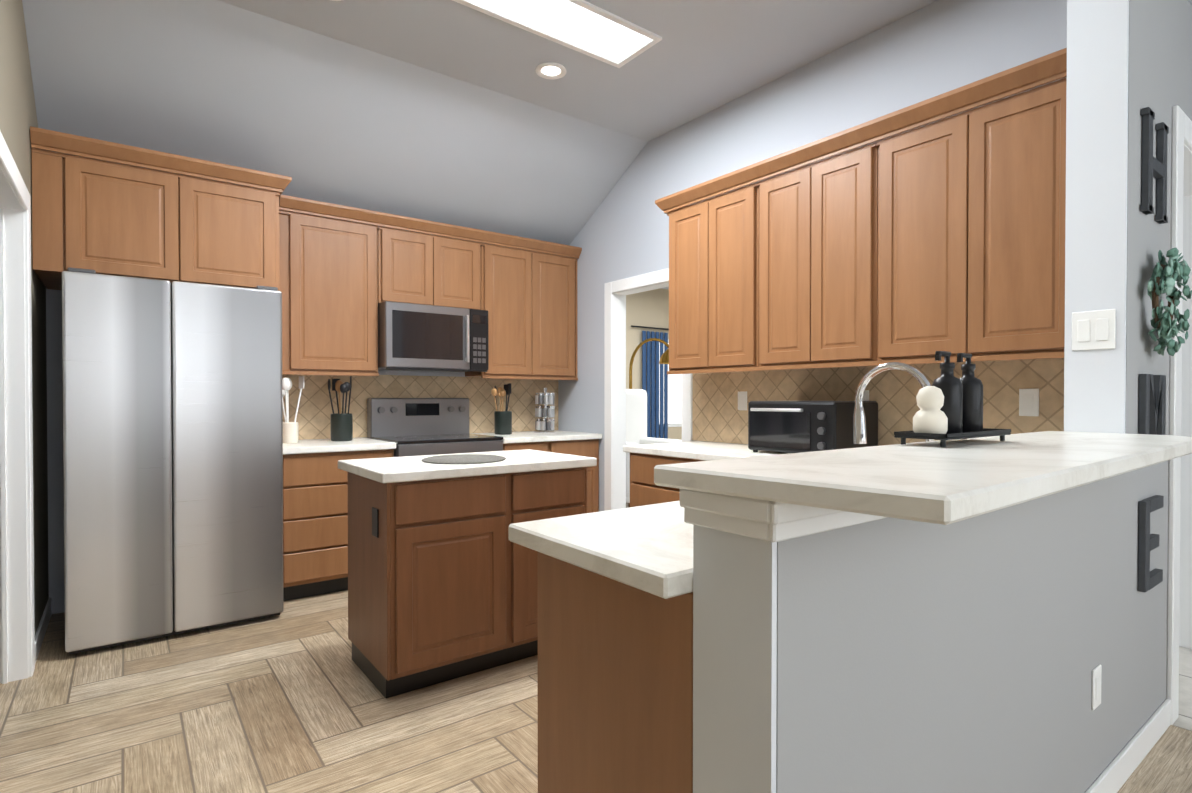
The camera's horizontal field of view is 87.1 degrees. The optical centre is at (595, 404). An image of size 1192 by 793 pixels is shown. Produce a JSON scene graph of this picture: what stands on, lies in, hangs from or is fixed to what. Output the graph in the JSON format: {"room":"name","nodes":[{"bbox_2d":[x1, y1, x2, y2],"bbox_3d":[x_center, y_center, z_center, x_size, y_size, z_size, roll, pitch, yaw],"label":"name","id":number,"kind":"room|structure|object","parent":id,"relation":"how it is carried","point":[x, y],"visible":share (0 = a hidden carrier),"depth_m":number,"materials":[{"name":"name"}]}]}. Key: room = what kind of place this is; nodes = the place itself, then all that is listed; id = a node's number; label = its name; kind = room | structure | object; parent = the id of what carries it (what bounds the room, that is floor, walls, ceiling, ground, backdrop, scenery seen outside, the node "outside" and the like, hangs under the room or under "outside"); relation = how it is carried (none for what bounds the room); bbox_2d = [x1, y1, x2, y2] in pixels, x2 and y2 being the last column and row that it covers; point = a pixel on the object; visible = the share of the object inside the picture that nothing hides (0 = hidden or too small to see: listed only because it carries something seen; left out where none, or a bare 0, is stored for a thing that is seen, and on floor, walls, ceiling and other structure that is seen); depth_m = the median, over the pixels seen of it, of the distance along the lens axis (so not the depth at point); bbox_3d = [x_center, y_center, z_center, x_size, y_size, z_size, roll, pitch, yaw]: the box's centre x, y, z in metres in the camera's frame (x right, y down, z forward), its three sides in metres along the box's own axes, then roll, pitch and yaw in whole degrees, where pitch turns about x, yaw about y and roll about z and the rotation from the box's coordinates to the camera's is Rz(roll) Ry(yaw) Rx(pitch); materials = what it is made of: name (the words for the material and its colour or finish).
{"room":"kitchen","nodes":[
{"label":"kitchen","id":0,"kind":"room"},
{"bbox_2d":[0,0,48,633],"bbox_3d":[-0.864,-0.503,0.478,0.120,3.400,7.360,0,1,-37],"label":"wall","id":1,"kind":"structure","parent":0,"point":[18,116],"depth_m":2.93,"materials":[{"name":"beige paint"}]},
{"bbox_2d":[0,131,34,683],"bbox_3d":[-2.211,0.134,2.280,0.148,2.090,1.090,0,1,-37],"label":"door frame","id":2,"kind":"structure","parent":1,"relation":"attached to","point":[17,644],"depth_m":2.66,"materials":[{"name":"white wood"}]},
{"bbox_2d":[35,598,51,662],"bbox_3d":[-2.756,1.122,3.119,0.013,0.095,0.890,0,1,-37],"label":"baseboard","id":3,"kind":"structure","parent":1,"relation":"attached to","point":[41,630],"depth_m":3.11,"materials":[{"name":"white wood"}]},
{"bbox_2d":[46,288,555,613],"bbox_3d":[-2.518,-0.538,3.932,5.585,3.400,0.150,0,1,-37],"label":"wall","id":4,"kind":"structure","parent":0,"point":[55,444],"depth_m":3.48,"materials":[{"name":"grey paint"}]},
{"bbox_2d":[30,126,291,290],"bbox_3d":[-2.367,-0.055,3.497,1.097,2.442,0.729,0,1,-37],"label":"upper cabinet","id":5,"kind":"object","parent":4,"relation":"attached to","point":[109,217],"visible":0.73,"depth_m":3.17,"materials":[{"name":"brown wood"}]},
{"bbox_2d":[282,374,557,439],"bbox_3d":[-1.260,0.010,4.786,2.325,0.450,0.008,0,1,-37],"label":"backsplash","id":6,"kind":"structure","parent":4,"relation":"attached to","point":[315,412],"depth_m":4.68,"materials":[{"name":"tile"}]},
{"bbox_2d":[279,194,581,379],"bbox_3d":[-1.152,-0.741,4.634,2.320,1.094,0.363,0,1,-37],"label":"upper cabinet","id":7,"kind":"object","parent":4,"relation":"attached to","point":[343,273],"visible":0.94,"depth_m":4.35,"materials":[{"name":"brown wood"}]},
{"bbox_2d":[378,301,488,371],"bbox_3d":[-1.208,-0.463,4.536,0.758,0.450,0.457,0,1,-37],"label":"microwave","id":8,"kind":"object","parent":7,"relation":"attached to","point":[416,337],"visible":0.96,"depth_m":4.35,"materials":[{"name":"silver metal"}]},
{"bbox_2d":[22,0,936,250],"bbox_3d":[-0.282,-1.600,0.904,5.528,1.115,7.960,0,1,-37],"label":"ceiling","id":9,"kind":"structure","parent":0,"point":[451,112],"depth_m":3.44,"materials":[{"name":"paint"}]},
{"bbox_2d":[535,62,566,79],"bbox_3d":[-0.254,-1.877,3.533,0.176,0.010,0.176,0,1,-37],"label":"recessed light","id":10,"kind":"object","parent":9,"relation":"in","point":[550,70],"visible":0.98,"depth_m":3.53,"materials":[{"name":"white plastic"}]},
{"bbox_2d":[452,0,661,67],"bbox_3d":[-0.285,-1.871,2.959,1.300,0.014,0.350,0,1,-37],"label":"ceiling light panel","id":11,"kind":"object","parent":9,"relation":"attached to","point":[591,30],"visible":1,"depth_m":3.10,"materials":[{"name":"white plastic"}]},
{"bbox_2d":[0,502,1191,792],"bbox_3d":[1.039,1.185,3.893,11.200,0.053,11.100,0,1,-37],"label":"floor","id":12,"kind":"structure","parent":0,"point":[290,698],"depth_m":2.32,"materials":[{"name":"beige wood"}]},
{"bbox_2d":[62,267,283,654],"bbox_3d":[-2.310,0.267,3.457,0.910,1.798,0.833,0,1,-37],"label":"fridge","id":13,"kind":"object","parent":12,"relation":"on","point":[173,453],"visible":1,"depth_m":3.09,"materials":[{"name":"silver metal"}]},
{"bbox_2d":[283,438,395,600],"bbox_3d":[-1.727,0.702,4.041,0.670,0.916,0.642,0,1,-37],"label":"base cabinet","id":14,"kind":"object","parent":12,"relation":"on","point":[315,520],"visible":0.52,"depth_m":3.74,"materials":[{"name":"brown wood"}]},
{"bbox_2d":[282,376,303,442],"bbox_3d":[-1.929,0.033,3.967,0.155,0.424,0.170,0,1,-37],"label":"utensil crock","id":15,"kind":"object","parent":14,"relation":"on","point":[290,432],"visible":0.83,"depth_m":3.92,"materials":[{"name":"beige ceramic"}]},
{"bbox_2d":[328,376,352,440],"bbox_3d":[-1.693,0.028,4.153,0.155,0.430,0.160,0,1,-37],"label":"utensil crock","id":16,"kind":"object","parent":14,"relation":"on","point":[341,426],"visible":1,"depth_m":4.12,"materials":[{"name":"black ceramic"}]},
{"bbox_2d":[367,398,502,456],"bbox_3d":[-1.129,0.556,4.441,0.758,1.200,0.686,0,1,-37],"label":"range","id":17,"kind":"object","parent":12,"relation":"on","point":[420,426],"visible":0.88,"depth_m":4.50,"materials":[{"name":"silver metal"}]},
{"bbox_2d":[338,449,596,697],"bbox_3d":[-0.590,0.714,2.934,1.020,0.916,0.625,0,1,-37],"label":"kitchen island","id":18,"kind":"object","parent":12,"relation":"on","point":[442,579],"visible":0.92,"depth_m":2.62,"materials":[{"name":"brown wood"}]},
{"bbox_2d":[422,454,505,463],"bbox_3d":[-0.603,0.250,2.873,0.380,0.012,0.380,0,1,-37],"label":"placemat","id":19,"kind":"object","parent":18,"relation":"on","point":[464,459],"visible":1,"depth_m":2.80,"materials":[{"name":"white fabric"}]},
{"bbox_2d":[476,430,601,512],"bbox_3d":[-0.493,0.693,4.970,0.881,0.916,0.642,0,1,-37],"label":"base cabinet","id":20,"kind":"object","parent":12,"relation":"on","point":[576,443],"visible":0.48,"depth_m":4.87,"materials":[{"name":"brown wood"}]},
{"bbox_2d":[491,383,511,434],"bbox_3d":[-0.738,0.037,4.884,0.169,0.397,0.135,0,1,-37],"label":"utensil crock","id":21,"kind":"object","parent":20,"relation":"on","point":[502,422],"visible":1,"depth_m":4.85,"materials":[{"name":"black ceramic"}]},
{"bbox_2d":[534,387,554,432],"bbox_3d":[-0.419,0.046,5.137,0.170,0.373,0.170,0,1,-37],"label":"spice rack","id":22,"kind":"object","parent":20,"relation":"on","point":[544,423],"visible":1,"depth_m":5.08,"materials":[{"name":"silver metal"}]},
{"bbox_2d":[537,553,692,792],"bbox_3d":[0.174,0.750,1.378,0.420,0.874,0.510,0,1,-37],"label":"base cabinet","id":23,"kind":"object","parent":12,"relation":"on","point":[615,650],"depth_m":1.22,"materials":[{"name":"brown wood"}]},
{"bbox_2d":[508,497,692,600],"bbox_3d":[0.889,0.286,1.918,2.338,0.040,0.520,0,1,-37],"label":"countertop","id":24,"kind":"structure","parent":23,"relation":"on","point":[647,549],"depth_m":1.26,"materials":[{"name":"white stone"}]},
{"bbox_2d":[853,362,933,443],"bbox_3d":[0.886,0.072,1.823,0.123,0.389,0.254,0,1,-37],"label":"faucet","id":25,"kind":"object","parent":24,"relation":"on","point":[859,428],"visible":0.5,"depth_m":1.87,"materials":[{"name":"silver metal"}]},
{"bbox_2d":[629,338,668,388],"bbox_3d":[0.721,0.121,8.212,1.021,1.987,0.320,0,1,-37],"label":"lamp","id":26,"kind":"object","parent":12,"relation":"on","point":[664,358],"visible":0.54,"depth_m":8.16,"materials":[{"name":"gold metal"}]},
{"bbox_2d":[626,389,681,507],"bbox_3d":[0.408,0.480,6.803,0.840,1.296,0.820,0,1,-37],"label":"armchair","id":27,"kind":"object","parent":12,"relation":"on","point":[636,416],"visible":0.19,"depth_m":7.04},
{"bbox_2d":[624,449,687,504],"bbox_3d":[0.601,0.726,3.728,0.627,0.874,0.550,0,1,-37],"label":"base cabinet","id":28,"kind":"object","parent":12,"relation":"on","point":[643,489],"depth_m":3.61,"materials":[{"name":"brown wood"}]},
{"bbox_2d":[623,441,789,459],"bbox_3d":[0.913,0.272,3.301,0.637,0.040,1.660,0,1,-37],"label":"countertop","id":29,"kind":"structure","parent":28,"relation":"on","point":[718,451],"depth_m":3.46,"materials":[{"name":"white stone"}]},
{"bbox_2d":[748,401,877,452],"bbox_3d":[1.088,0.118,3.200,0.423,0.269,0.510,0,1,-37],"label":"toaster oven","id":30,"kind":"object","parent":29,"relation":"on","point":[792,426],"visible":0.77,"depth_m":3.05,"materials":[{"name":"black metal"}]},
{"bbox_2d":[688,457,711,461],"bbox_3d":[0.926,0.731,3.296,0.627,0.874,0.530,0,1,-37],"label":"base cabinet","id":31,"kind":"object","parent":12,"relation":"on","point":[690,459],"depth_m":3.28,"materials":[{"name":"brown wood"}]},
{"bbox_2d":[626,288,681,439],"bbox_3d":[-0.080,-0.599,9.824,5.400,3.400,0.150,0,1,-37],"label":"wall","id":32,"kind":"structure","parent":0,"point":[650,308],"depth_m":10.35,"materials":[{"name":"beige paint"}]},
{"bbox_2d":[631,325,668,329],"bbox_3d":[1.372,-1.268,10.741,2.000,0.028,0.028,0,1,-37],"label":"curtain rod","id":33,"kind":"object","parent":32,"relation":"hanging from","point":[631,325],"depth_m":10.37,"materials":[{"name":"metal"}]},
{"bbox_2d":[642,331,667,438],"bbox_3d":[0.987,-0.071,10.463,0.585,2.270,0.068,0,1,-37],"label":"curtain","id":34,"kind":"object","parent":33,"relation":"hanging from","point":[653,368],"depth_m":10.45,"materials":[{"name":"fabric"}]},
{"bbox_2d":[659,339,681,426],"bbox_3d":[1.446,-0.360,10.944,1.150,1.500,0.120,0,1,-37],"label":"living room window","id":35,"kind":"structure","parent":32,"relation":"in","point":[674,399],"depth_m":10.94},
{"bbox_2d":[558,0,1066,511],"bbox_3d":[-0.104,-0.552,5.273,0.115,3.400,7.093,0,1,-37],"label":"wall","id":36,"kind":"structure","parent":0,"point":[932,50],"depth_m":3.60,"materials":[{"name":"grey paint"}]},
{"bbox_2d":[604,268,691,510],"bbox_3d":[0.408,0.105,4.599,0.151,2.100,0.945,0,1,-37],"label":"door frame","id":37,"kind":"structure","parent":36,"relation":"attached to","point":[616,292],"depth_m":4.88,"materials":[{"name":"white wood"}]},
{"bbox_2d":[664,196,714,373],"bbox_3d":[0.670,-0.703,3.890,0.306,0.990,0.349,0,1,-37],"label":"upper cabinet","id":38,"kind":"object","parent":36,"relation":"attached to","point":[688,222],"depth_m":3.79,"materials":[{"name":"brown wood"}]},
{"bbox_2d":[707,180,774,371],"bbox_3d":[0.880,-0.700,3.611,0.306,0.990,0.350,0,1,-37],"label":"upper cabinet","id":39,"kind":"object","parent":36,"relation":"attached to","point":[730,215],"depth_m":3.52,"materials":[{"name":"brown wood"}]},
{"bbox_2d":[755,160,811,369],"bbox_3d":[1.086,-0.697,3.337,0.306,0.990,0.334,0,1,-37],"label":"upper cabinet","id":40,"kind":"object","parent":36,"relation":"attached to","point":[783,201],"depth_m":3.24,"materials":[{"name":"brown wood"}]},
{"bbox_2d":[811,140,879,367],"bbox_3d":[1.287,-0.695,3.071,0.306,0.990,0.334,0,1,-37],"label":"upper cabinet","id":41,"kind":"object","parent":36,"relation":"attached to","point":[843,184],"depth_m":2.97,"materials":[{"name":"brown wood"}]},
{"bbox_2d":[692,358,1063,445],"bbox_3d":[1.313,0.025,3.294,0.008,0.450,2.218,0,1,-37],"label":"backsplash","id":42,"kind":"structure","parent":36,"relation":"attached to","point":[718,415],"depth_m":3.12,"materials":[{"name":"tile"}]},
{"bbox_2d":[738,391,746,409],"bbox_3d":[0.895,-0.020,3.835,0.008,0.115,0.072,0,1,-37],"label":"outlet","id":43,"kind":"object","parent":42,"relation":"attached to","point":[742,400],"visible":1,"depth_m":3.83,"materials":[{"name":"white plastic"}]},
{"bbox_2d":[863,390,868,400],"bbox_3d":[1.365,-0.014,3.212,0.008,0.115,0.072,0,1,-37],"label":"outlet","id":44,"kind":"object","parent":42,"relation":"attached to","point":[866,396],"visible":0.27,"depth_m":3.19,"materials":[{"name":"white plastic"}]},
{"bbox_2d":[1019,389,1038,415],"bbox_3d":[1.810,-0.007,2.621,0.008,0.115,0.072,0,1,-37],"label":"outlet","id":45,"kind":"object","parent":42,"relation":"attached to","point":[1028,402],"visible":1,"depth_m":2.62,"materials":[{"name":"white plastic"}]},
{"bbox_2d":[875,104,998,363],"bbox_3d":[1.505,-0.692,2.781,0.306,0.990,0.391,0,1,-37],"label":"upper cabinet","id":46,"kind":"object","parent":36,"relation":"attached to","point":[944,231],"depth_m":2.67,"materials":[{"name":"brown wood"}]},
{"bbox_2d":[967,72,1066,360],"bbox_3d":[1.739,-0.688,2.469,0.306,0.990,0.390,0,1,-37],"label":"upper cabinet","id":47,"kind":"object","parent":36,"relation":"attached to","point":[1018,141],"depth_m":2.39,"materials":[{"name":"brown wood"}]},
{"bbox_2d":[693,0,1191,792],"bbox_3d":[3.389,-0.533,3.363,7.961,3.400,0.160,0,1,-37],"label":"wall","id":48,"kind":"structure","parent":0,"point":[897,655],"depth_m":1.43,"materials":[{"name":"paint"}]},
{"bbox_2d":[680,489,887,542],"bbox_3d":[0.905,0.162,1.492,1.779,0.061,0.196,0,1,-37],"label":"trim","id":49,"kind":"structure","parent":48,"relation":"on","point":[771,521],"depth_m":0.94,"materials":[{"name":"white wood"}]},
{"bbox_2d":[654,431,1191,524],"bbox_3d":[0.949,0.114,1.405,1.806,0.034,0.450,0,1,-37],"label":"countertop","id":50,"kind":"structure","parent":49,"relation":"on","point":[952,481],"depth_m":0.98,"materials":[{"name":"stone"}]},
{"bbox_2d":[894,351,1010,446],"bbox_3d":[0.882,-0.016,1.541,0.355,0.222,0.120,0,1,-37],"label":"soap tray","id":51,"kind":"object","parent":50,"relation":"on","point":[949,404],"visible":0.98,"depth_m":1.49,"materials":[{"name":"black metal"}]},
{"bbox_2d":[1072,309,1115,350],"bbox_3d":[1.607,-0.239,2.026,0.008,0.126,0.114,0,1,-37],"label":"light switch","id":52,"kind":"object","parent":48,"relation":"attached to","point":[1094,330],"visible":1,"depth_m":2.02,"materials":[{"name":"white plastic"}]},
{"bbox_2d":[1092,664,1101,709],"bbox_3d":[1.444,0.816,1.807,0.070,0.115,0.008,0,1,-37],"label":"outlet","id":53,"kind":"object","parent":48,"relation":"attached to","point":[1096,686],"visible":1,"depth_m":1.80,"materials":[{"name":"white plastic"}]},
{"bbox_2d":[1085,699,1170,792],"bbox_3d":[1.177,1.138,1.607,2.319,0.095,0.013,0,1,-37],"label":"baseboard","id":54,"kind":"structure","parent":48,"relation":"attached to","point":[1116,773],"depth_m":2.01,"materials":[{"name":"white wood"}]},
{"bbox_2d":[1138,495,1163,592],"bbox_3d":[1.875,0.467,2.118,0.220,0.297,0.020,0,1,-37],"label":"letter sign","id":55,"kind":"object","parent":48,"relation":"attached to","point":[1148,542],"visible":1,"depth_m":2.06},
{"bbox_2d":[1138,374,1165,434],"bbox_3d":[1.879,0.045,2.117,0.250,0.290,0.020,0,1,-37],"label":"letter sign","id":56,"kind":"object","parent":48,"relation":"attached to","point":[1152,404],"visible":0.69,"depth_m":2.10,"materials":[{"name":"grey metal"}]},
{"bbox_2d":[1140,107,1168,223],"bbox_3d":[1.879,-0.795,2.108,0.260,0.330,0.020,0,1,-37],"label":"letter sign","id":57,"kind":"object","parent":48,"relation":"attached to","point":[1153,166],"visible":1,"depth_m":2.06,"materials":[{"name":"grey metal"}]},
{"bbox_2d":[1147,248,1191,355],"bbox_3d":[1.909,-0.336,2.084,0.328,0.356,0.074,0,1,-37],"label":"wreath","id":58,"kind":"object","parent":48,"relation":"attached to","point":[1171,272],"visible":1,"depth_m":2.05,"materials":[{"name":"green plant"}]},
{"bbox_2d":[1166,105,1191,724],"bbox_3d":[2.495,0.042,2.687,1.100,2.265,0.182,0,1,-37],"label":"door frame","id":59,"kind":"structure","parent":48,"relation":"attached to","point":[1179,610],"depth_m":2.33,"materials":[{"name":"white wood"}]}
]}

